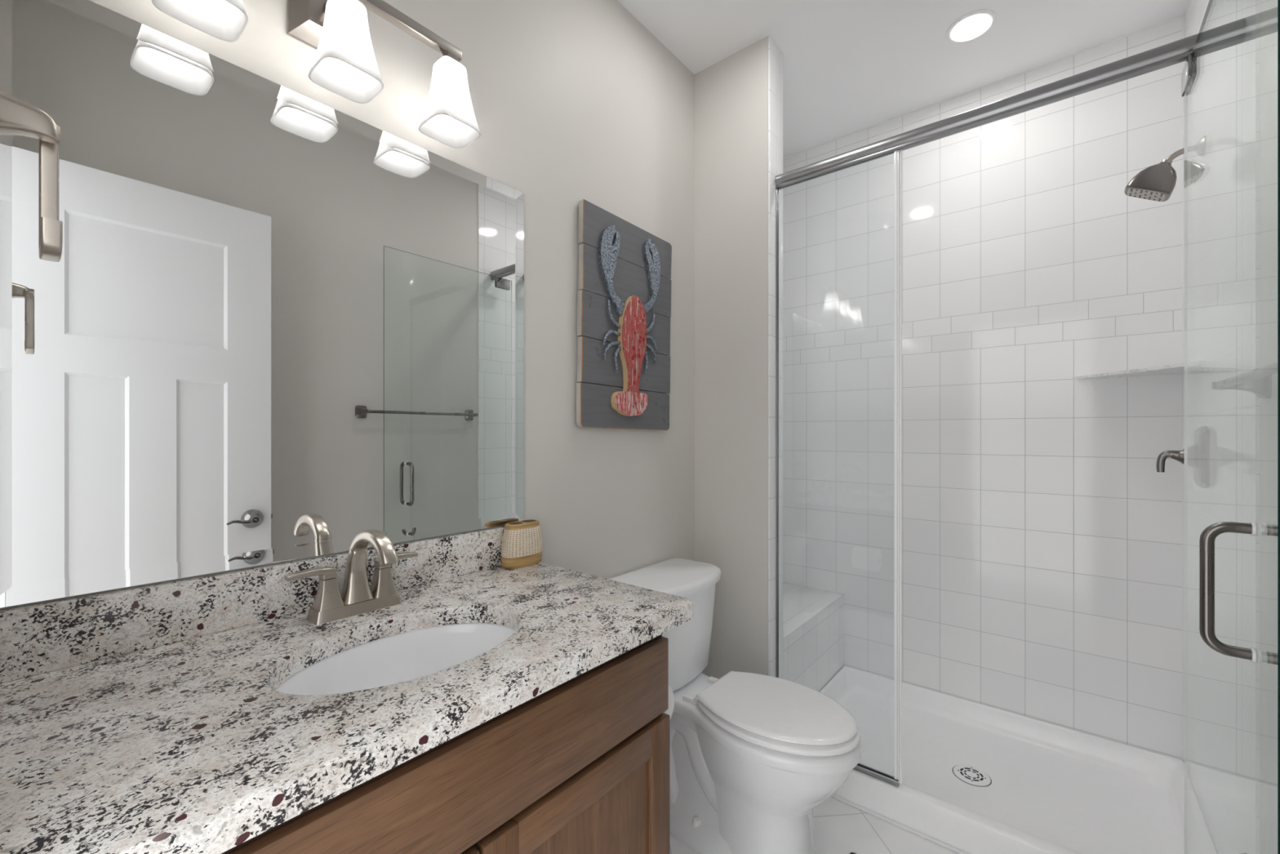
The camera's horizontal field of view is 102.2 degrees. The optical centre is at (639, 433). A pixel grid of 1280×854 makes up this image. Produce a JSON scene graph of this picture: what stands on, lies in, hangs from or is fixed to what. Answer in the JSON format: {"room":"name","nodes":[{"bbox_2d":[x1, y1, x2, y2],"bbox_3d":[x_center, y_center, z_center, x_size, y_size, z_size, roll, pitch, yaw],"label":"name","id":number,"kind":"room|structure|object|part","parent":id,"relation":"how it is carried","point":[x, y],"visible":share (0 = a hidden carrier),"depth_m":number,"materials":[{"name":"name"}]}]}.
{"room":"bathroom","nodes":[
{"label":"bathroom","id":0,"kind":"room"},
{"bbox_2d":[0,0,693,609],"bbox_3d":[-0.390,-0.104,1.461,0.100,2.743,2.042,0,0,39],"label":"wall","id":1,"kind":"structure","parent":0,"point":[573,101],"depth_m":1.58,"materials":[{"name":"beige paint"}]},
{"bbox_2d":[0,526,504,683],"bbox_3d":[-0.619,0.303,1.086,0.022,0.100,0.948,0,0,39],"label":"backsplash","id":2,"kind":"structure","parent":1,"relation":"attached to","point":[35,639],"depth_m":0.88,"materials":[{"name":"stone"}]},
{"bbox_2d":[0,0,524,607],"bbox_3d":[-0.627,-0.212,1.088,0.007,0.922,0.940,0,0,39],"label":"mirror","id":3,"kind":"object","parent":1,"relation":"attached to","point":[273,323],"visible":0.85,"depth_m":0.93,"materials":[{"name":"white mirror"}]},
{"bbox_2d":[151,0,480,148],"bbox_3d":[-0.586,-0.791,1.008,0.172,0.237,0.541,0,0,39],"label":"vanity light","id":4,"kind":"object","parent":1,"relation":"attached to","point":[344,64],"visible":1,"depth_m":1.01,"materials":[{"name":"white glass"}]},
{"bbox_3d":[-0.699,-0.747,0.822,0.110,0.148,0.110,0,0,39],"label":"lamp shade","id":5,"kind":"part","parent":4,"relation":"part of","materials":[{"name":"white glass"}]},
{"bbox_3d":[-0.562,-0.753,0.989,0.059,0.088,0.059,0,0,39],"label":"bulb","id":6,"kind":"part","parent":4,"relation":"part of","materials":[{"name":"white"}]},
{"bbox_3d":[-0.562,-0.747,0.989,0.110,0.148,0.110,0,0,39],"label":"lamp shade","id":7,"kind":"part","parent":4,"relation":"part of","materials":[{"name":"white glass"}]},
{"bbox_3d":[-0.425,-0.747,1.155,0.110,0.148,0.110,0,0,39],"label":"lamp shade","id":8,"kind":"part","parent":4,"relation":"part of","materials":[{"name":"white glass"}]},
{"bbox_2d":[443,51,459,62],"bbox_3d":[-0.425,-0.832,1.155,0.042,0.027,0.042,0,0,39],"label":"socket","id":9,"kind":"object","parent":4,"relation":"attached to","point":[448,56],"depth_m":1.14,"materials":[{"name":"silver metal"}]},
{"bbox_2d":[576,199,671,430],"bbox_3d":[-0.030,-0.367,1.772,0.046,0.714,0.476,0,0,39],"label":"wall art","id":10,"kind":"object","parent":1,"relation":"attached to","point":[624,294],"visible":1,"depth_m":1.72,"materials":[{"name":"grey wood"}]},
{"bbox_3d":[-0.091,-0.309,1.686,0.011,0.054,0.082,0,0,39],"label":"leg","id":11,"kind":"part","parent":10,"relation":"part of","materials":[{"name":"blue metal"}]},
{"bbox_3d":[-0.090,-0.272,1.687,0.011,0.069,0.080,0,0,39],"label":"leg","id":12,"kind":"part","parent":10,"relation":"part of","materials":[{"name":"blue metal"}]},
{"bbox_3d":[-0.084,-0.389,1.695,0.011,0.087,0.061,0,0,39],"label":"leg","id":13,"kind":"part","parent":10,"relation":"part of","materials":[{"name":"blue metal"}]},
{"bbox_3d":[-0.072,-0.245,1.709,0.011,0.089,0.038,0,0,39],"label":"leg","id":14,"kind":"part","parent":10,"relation":"part of","materials":[{"name":"blue metal"}]},
{"bbox_3d":[0.020,-0.251,1.821,0.011,0.082,0.024,0,0,39],"label":"leg","id":15,"kind":"part","parent":10,"relation":"part of","materials":[{"name":"blue metal"}]},
{"bbox_3d":[0.035,-0.398,1.839,0.011,0.094,0.057,0,0,39],"label":"leg","id":16,"kind":"part","parent":10,"relation":"part of","materials":[{"name":"blue metal"}]},
{"bbox_3d":[0.038,-0.283,1.843,0.011,0.065,0.061,0,0,39],"label":"leg","id":17,"kind":"part","parent":10,"relation":"part of","materials":[{"name":"blue metal"}]},
{"bbox_3d":[0.039,-0.324,1.845,0.011,0.047,0.068,0,0,39],"label":"leg","id":18,"kind":"part","parent":10,"relation":"part of","materials":[{"name":"blue metal"}]},
{"bbox_2d":[693,35,768,678],"bbox_3d":[0.384,-0.104,2.066,0.326,2.743,0.109,0,0,39],"label":"wall partition","id":19,"kind":"structure","parent":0,"point":[731,95],"depth_m":2.01,"materials":[{"name":"beige paint"}]},
{"bbox_2d":[775,17,1245,190],"bbox_3d":[0.972,-0.951,1.590,1.170,0.052,0.031,0,0,39],"label":"header rail","id":20,"kind":"object","parent":19,"relation":"attached to","point":[1233,33],"visible":1,"depth_m":1.46,"materials":[{"name":"metal"}]},
{"bbox_2d":[1181,0,1279,853],"bbox_3d":[1.165,0.114,1.038,0.130,2.078,0.760,0,0,39],"label":"shower door","id":21,"kind":"structure","parent":20,"relation":"attached to","point":[1190,74],"depth_m":0.86,"materials":[{"name":"clear glass"}]},
{"bbox_3d":[0.970,0.257,0.855,0.060,0.222,0.018,0,0,39],"label":"pull handle","id":22,"kind":"part","parent":21,"relation":"part of","materials":[{"name":"silver metal"}]},
{"bbox_2d":[1248,521,1256,662],"bbox_3d":[0.992,0.257,0.837,0.004,0.227,0.023,0,0,39],"label":"washer","id":23,"kind":"object","parent":21,"relation":"in","point":[1252,529],"depth_m":0.83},
{"bbox_2d":[1259,522,1267,664],"bbox_3d":[1.002,0.257,0.830,0.004,0.227,0.023,0,0,39],"label":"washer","id":24,"kind":"object","parent":21,"relation":"in","point":[1264,526],"depth_m":0.83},
{"bbox_3d":[1.024,0.257,0.811,0.060,0.222,0.018,0,0,39],"label":"pull handle","id":25,"kind":"part","parent":21,"relation":"part of","materials":[{"name":"silver metal"}]},
{"bbox_2d":[768,35,782,678],"bbox_3d":[0.516,-0.104,1.963,0.008,2.743,0.116,0,0,39],"label":"wall","id":26,"kind":"structure","parent":0,"point":[775,53],"depth_m":1.94,"materials":[{"name":"grey paint"}]},
{"bbox_2d":[670,796,959,853],"bbox_3d":[0.494,1.292,1.272,1.705,0.050,2.873,0,0,39],"label":"floor","id":27,"kind":"structure","parent":0,"point":[839,827],"depth_m":1.62,"materials":[{"name":"tile"}]},
{"bbox_2d":[221,634,670,853],"bbox_3d":[-0.429,0.827,0.906,0.544,0.880,0.889,0,0,39],"label":"vanity cabinet","id":28,"kind":"object","parent":27,"relation":"on","point":[582,765],"visible":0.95,"depth_m":0.81,"materials":[{"name":"brown wood"}]},
{"bbox_2d":[0,562,693,853],"bbox_3d":[-0.404,0.370,0.909,0.579,0.034,0.948,0,0,39],"label":"countertop","id":29,"kind":"structure","parent":28,"relation":"on","point":[188,746],"depth_m":0.66,"materials":[{"name":"stone"}]},
{"bbox_2d":[284,529,417,624],"bbox_3d":[-0.517,0.269,0.990,0.181,0.168,0.244,0,0,39],"label":"faucet","id":30,"kind":"object","parent":29,"relation":"on","point":[357,597],"visible":1,"depth_m":1.00,"materials":[{"name":"silver metal"}]},
{"bbox_3d":[-0.616,0.266,0.967,0.025,0.022,0.084,0,0,39],"label":"lever","id":31,"kind":"part","parent":30,"relation":"part of","materials":[{"name":"silver metal"}]},
{"bbox_3d":[-0.598,0.305,0.989,0.043,0.054,0.045,0,0,39],"label":"handle","id":32,"kind":"part","parent":30,"relation":"part of","materials":[{"name":"silver metal"}]},
{"bbox_3d":[-0.514,0.260,0.988,0.175,0.150,0.059,0,0,39],"label":"spout","id":33,"kind":"part","parent":30,"relation":"part of","materials":[{"name":"silver metal"}]},
{"bbox_3d":[-0.532,0.305,1.069,0.043,0.054,0.045,0,0,39],"label":"handle","id":34,"kind":"part","parent":30,"relation":"part of","materials":[{"name":"silver metal"}]},
{"bbox_3d":[-0.514,0.266,1.091,0.025,0.022,0.084,0,0,39],"label":"lever","id":35,"kind":"part","parent":30,"relation":"part of","materials":[{"name":"silver metal"}]},
{"bbox_2d":[275,622,515,694],"bbox_3d":[-0.390,0.463,0.877,0.309,0.152,0.448,0,0,39],"label":"sink","id":36,"kind":"object","parent":29,"relation":"in","point":[410,655],"visible":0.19,"depth_m":0.99,"materials":[{"name":"white ceramic"}]},
{"bbox_2d":[501,519,542,568],"bbox_3d":[-0.316,0.296,1.389,0.062,0.114,0.122,0,0,39],"label":"toothbrush holder","id":37,"kind":"object","parent":29,"relation":"on","point":[522,546],"visible":1,"depth_m":1.35,"materials":[{"name":"beige wicker"}]},
{"bbox_3d":[-0.086,0.617,0.910,0.019,0.060,0.326,0,0,39],"label":"rail","id":38,"kind":"part","parent":28,"relation":"part of","materials":[{"name":"brown wood"}]},
{"bbox_3d":[-0.089,0.870,0.912,0.007,0.445,0.326,0,0,39],"label":"door","id":39,"kind":"part","parent":28,"relation":"part of","materials":[{"name":"brown wood"}]},
{"bbox_2d":[663,685,674,718],"bbox_3d":[-0.011,0.635,1.219,0.149,0.110,0.132,0,0,39],"label":"toilet paper roll","id":40,"kind":"object","parent":28,"relation":"attached to","point":[671,697],"visible":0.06,"depth_m":1.21,"materials":[{"name":"white paper"}]},
{"bbox_2d":[608,558,861,853],"bbox_3d":[0.295,0.874,1.612,0.748,0.786,0.430,0,0,39],"label":"toilet","id":41,"kind":"object","parent":27,"relation":"on","point":[753,756],"visible":0.84,"depth_m":1.51,"materials":[{"name":"white ceramic"}]},
{"bbox_3d":[0.105,0.501,1.768,0.255,0.040,0.430,0,0,39],"label":"tank lid","id":42,"kind":"part","parent":41,"relation":"part of","materials":[{"name":"white ceramic"}]},
{"bbox_3d":[0.100,0.681,1.772,0.232,0.324,0.406,0,0,39],"label":"tank","id":43,"kind":"part","parent":41,"relation":"part of","materials":[{"name":"white ceramic"}]},
{"bbox_3d":[0.406,0.806,1.520,0.440,0.024,0.334,0,0,39],"label":"lid","id":44,"kind":"part","parent":41,"relation":"part of","materials":[{"name":"white plastic"}]},
{"bbox_3d":[0.411,0.830,1.516,0.444,0.026,0.348,0,0,39],"label":"seat","id":45,"kind":"part","parent":41,"relation":"part of","materials":[{"name":"white plastic"}]},
{"bbox_2d":[819,666,1217,853],"bbox_3d":[1.211,1.210,1.886,1.175,0.113,0.812,0,0,39],"label":"shower pan","id":46,"kind":"object","parent":27,"relation":"on","point":[1054,788],"visible":0.73,"depth_m":1.82,"materials":[{"name":"white plastic"}]},
{"bbox_2d":[782,582,843,691],"bbox_3d":[0.657,1.034,2.396,0.327,0.466,0.729,0,0,39],"label":"shower bench","id":47,"kind":"object","parent":46,"relation":"on","point":[813,618],"visible":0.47,"depth_m":2.33,"materials":[{"name":"tile"}]},
{"bbox_3d":[0.657,0.805,2.396,0.327,0.010,0.729,0,0,39],"label":"seat","id":48,"kind":"part","parent":47,"relation":"part of","materials":[{"name":"tile"}]},
{"bbox_2d":[776,149,902,786],"bbox_3d":[0.687,0.114,1.824,0.433,2.079,0.020,0,0,39],"label":"shower frame","id":49,"kind":"object","parent":46,"relation":"on","point":[896,779],"visible":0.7,"depth_m":1.69,"materials":[{"name":"metal"}]},
{"bbox_2d":[831,793,969,853],"bbox_3d":[0.953,1.262,1.567,1.171,0.010,0.010,0,0,39],"label":"trim","id":50,"kind":"structure","parent":46,"relation":"attached to","point":[840,798],"depth_m":1.66,"materials":[{"name":"white paint"}]},
{"bbox_2d":[952,764,991,786],"bbox_3d":[1.206,1.242,1.879,0.121,0.005,0.121,0,0,39],"label":"shower drain","id":51,"kind":"object","parent":46,"relation":"in","point":[970,775],"visible":1,"depth_m":1.87,"materials":[{"name":"silver metal"}]},
{"bbox_2d":[617,0,1188,158],"bbox_3d":[0.494,-1.501,1.272,1.705,0.050,2.873,0,0,39],"label":"ceiling","id":52,"kind":"structure","parent":0,"point":[850,66],"depth_m":1.94,"materials":[{"name":"paint"}]},
{"bbox_2d":[946,8,996,44],"bbox_3d":[1.203,-1.474,1.878,0.156,0.005,0.156,0,0,39],"label":"recessed light","id":53,"kind":"object","parent":52,"relation":"in","point":[973,25],"visible":1,"depth_m":1.87,"materials":[{"name":"white paint"}]},
{"bbox_2d":[782,17,1184,762],"bbox_3d":[1.375,-0.104,2.343,1.705,2.743,0.100,0,0,39],"label":"wall","id":54,"kind":"structure","parent":0,"point":[1042,531],"depth_m":2.16,"materials":[{"name":"white tile"}]},
{"bbox_2d":[782,14,1184,759],"bbox_3d":[1.342,-0.161,2.303,1.505,2.630,0.004,0,0,39],"label":"trim","id":55,"kind":"structure","parent":54,"relation":"attached to","point":[1183,16],"depth_m":1.82,"materials":[{"name":"white paint"}]},
{"bbox_2d":[1075,360,1204,379],"bbox_3d":[1.701,-0.214,1.788,0.296,0.011,0.342,0,0,39],"label":"corner shelf","id":56,"kind":"object","parent":54,"relation":"attached to","point":[1173,369],"visible":1,"depth_m":1.79,"materials":[{"name":"white stone"}]},
{"bbox_2d":[1184,0,1277,853],"bbox_3d":[1.082,-0.104,0.724,0.100,2.743,2.773,0,0,39],"label":"wall","id":57,"kind":"structure","parent":0,"point":[1224,104],"depth_m":1.28,"materials":[{"name":"white tile"}]},
{"bbox_2d":[1124,135,1205,201],"bbox_3d":[1.645,-0.819,1.625,0.176,0.164,0.092,0,0,39],"label":"shower","id":58,"kind":"object","parent":57,"relation":"attached to","point":[1157,182],"visible":0.98,"depth_m":1.61,"materials":[{"name":"silver metal"}]},
{"bbox_3d":[1.678,-0.859,1.598,0.092,0.045,0.017,0,0,39],"label":"arm","id":59,"kind":"part","parent":58,"relation":"part of","materials":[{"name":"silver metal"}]},
{"bbox_2d":[1155,426,1209,488],"bbox_3d":[1.663,0.072,1.591,0.104,0.188,0.132,0,0,39],"label":"shower valve","id":60,"kind":"object","parent":57,"relation":"attached to","point":[1198,454],"visible":0.91,"depth_m":1.54,"materials":[{"name":"silver metal"}]},
{"bbox_3d":[1.649,0.086,1.603,0.067,0.073,0.047,0,0,39],"label":"lever","id":61,"kind":"part","parent":60,"relation":"part of","materials":[{"name":"silver metal"}]},
{"bbox_3d":[1.696,0.072,1.563,0.018,0.188,0.132,0,0,39],"label":"plate","id":62,"kind":"part","parent":60,"relation":"part of","materials":[{"name":"silver metal"}]},
{"bbox_2d":[1211,361,1277,398],"bbox_3d":[1.109,-0.105,0.888,0.080,0.062,0.651,0,0,39],"label":"corner shelf","id":63,"kind":"object","parent":57,"relation":"attached to","point":[1258,381],"visible":1,"depth_m":1.08,"materials":[{"name":"white stone"}]},
{"bbox_3d":[1.299,-0.105,1.120,0.080,0.062,0.052,0,0,39],"label":"post","id":64,"kind":"part","parent":63,"relation":"part of","materials":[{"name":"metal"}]},
{"bbox_3d":[-0.381,-0.105,0.203,1.511,2.743,0.110,0,0,39],"label":"wall","id":65,"kind":"structure","parent":0,"visible":0},
{"bbox_2d":[0,89,62,262],"bbox_3d":[-0.559,-0.238,0.459,0.064,0.154,0.059,0,0,39],"label":"towel ring","id":66,"kind":"object","parent":65,"relation":"attached to","point":[18,117],"visible":1,"depth_m":0.47,"materials":[{"name":"silver metal"}]},
{"bbox_3d":[-0.563,-0.284,0.462,0.054,0.062,0.058,0,0,39],"label":"post","id":67,"kind":"part","parent":66,"relation":"part of","materials":[{"name":"silver metal"}]}
]}

